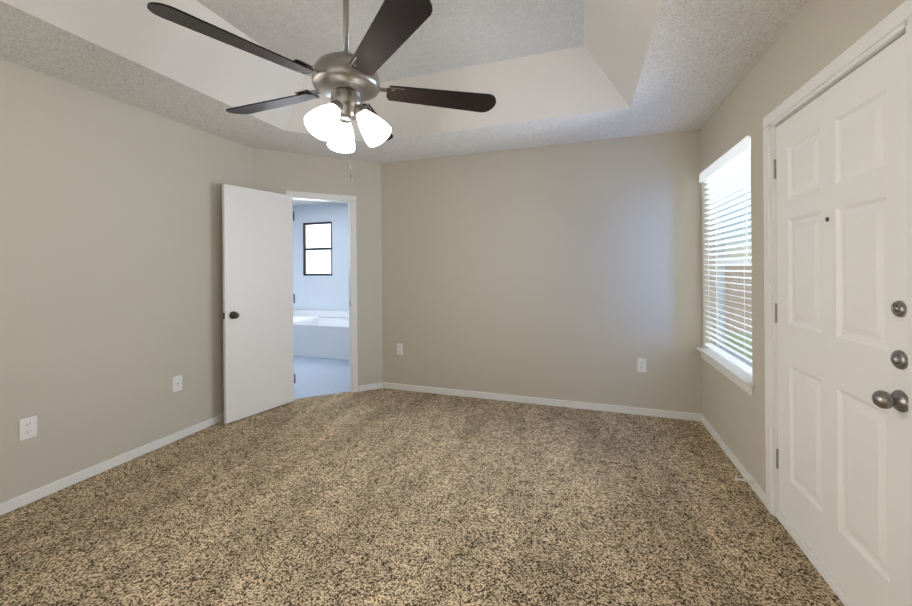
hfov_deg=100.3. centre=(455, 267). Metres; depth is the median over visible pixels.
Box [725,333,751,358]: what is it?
ground
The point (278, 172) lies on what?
wall
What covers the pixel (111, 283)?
wall
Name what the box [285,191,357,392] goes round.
trim
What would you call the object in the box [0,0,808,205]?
ceiling
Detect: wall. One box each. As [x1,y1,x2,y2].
[0,58,251,502]
[252,148,382,385]
[292,202,348,310]
[381,129,701,413]
[700,0,905,492]
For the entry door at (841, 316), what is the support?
in the wall at (813, 39)
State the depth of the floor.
4.60 m
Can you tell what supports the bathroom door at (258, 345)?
in the wall at (278, 172)
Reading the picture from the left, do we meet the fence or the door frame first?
the fence
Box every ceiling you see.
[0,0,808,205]
[196,0,583,82]
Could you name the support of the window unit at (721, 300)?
in the wall at (813, 39)
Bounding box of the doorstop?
[734,477,753,483]
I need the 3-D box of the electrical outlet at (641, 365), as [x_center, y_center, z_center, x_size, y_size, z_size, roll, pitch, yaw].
[1.621,0.850,3.321,0.072,0.116,0.008,0,0,19]
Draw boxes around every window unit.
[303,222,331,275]
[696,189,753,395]
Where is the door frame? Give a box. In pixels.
[763,0,911,605]
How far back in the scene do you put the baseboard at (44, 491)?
3.01 m
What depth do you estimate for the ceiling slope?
2.58 m
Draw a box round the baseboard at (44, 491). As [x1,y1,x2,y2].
[0,382,765,515]
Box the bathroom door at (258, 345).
[222,184,295,423]
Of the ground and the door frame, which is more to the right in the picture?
the door frame
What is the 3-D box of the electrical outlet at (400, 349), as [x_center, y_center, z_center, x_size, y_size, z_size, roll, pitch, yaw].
[-0.601,0.867,4.066,0.072,0.116,0.008,0,0,19]
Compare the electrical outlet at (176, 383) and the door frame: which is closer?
the door frame
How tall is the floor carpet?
0.100 m
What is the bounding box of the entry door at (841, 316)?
[774,34,909,605]
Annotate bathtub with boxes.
[293,309,348,359]
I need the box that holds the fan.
[147,0,495,181]
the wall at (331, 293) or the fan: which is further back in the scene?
the wall at (331, 293)
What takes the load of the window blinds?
attached to the window unit at (721, 300)
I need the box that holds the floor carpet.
[0,388,844,605]
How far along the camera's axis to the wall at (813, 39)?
2.15 m
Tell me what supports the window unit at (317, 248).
in the wall at (331, 293)
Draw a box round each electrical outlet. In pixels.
[19,415,36,440]
[172,375,181,391]
[397,343,402,354]
[637,358,645,371]
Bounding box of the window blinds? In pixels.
[699,136,751,374]
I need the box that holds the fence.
[725,266,751,333]
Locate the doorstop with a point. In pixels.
(750, 480)
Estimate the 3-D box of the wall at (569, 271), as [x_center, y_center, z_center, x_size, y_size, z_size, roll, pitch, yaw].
[0.694,-0.173,3.698,3.132,2.930,0.120,0,0,19]
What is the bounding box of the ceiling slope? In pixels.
[0,0,662,141]
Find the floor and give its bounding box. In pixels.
[294,356,349,398]
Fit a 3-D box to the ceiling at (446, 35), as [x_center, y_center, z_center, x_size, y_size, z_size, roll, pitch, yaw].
[-0.498,-1.479,1.689,2.027,0.001,2.490,0,0,19]
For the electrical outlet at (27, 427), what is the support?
attached to the wall at (111, 283)
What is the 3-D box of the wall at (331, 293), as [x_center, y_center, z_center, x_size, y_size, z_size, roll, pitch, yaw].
[-1.584,-0.155,6.470,3.940,2.930,0.150,0,0,19]

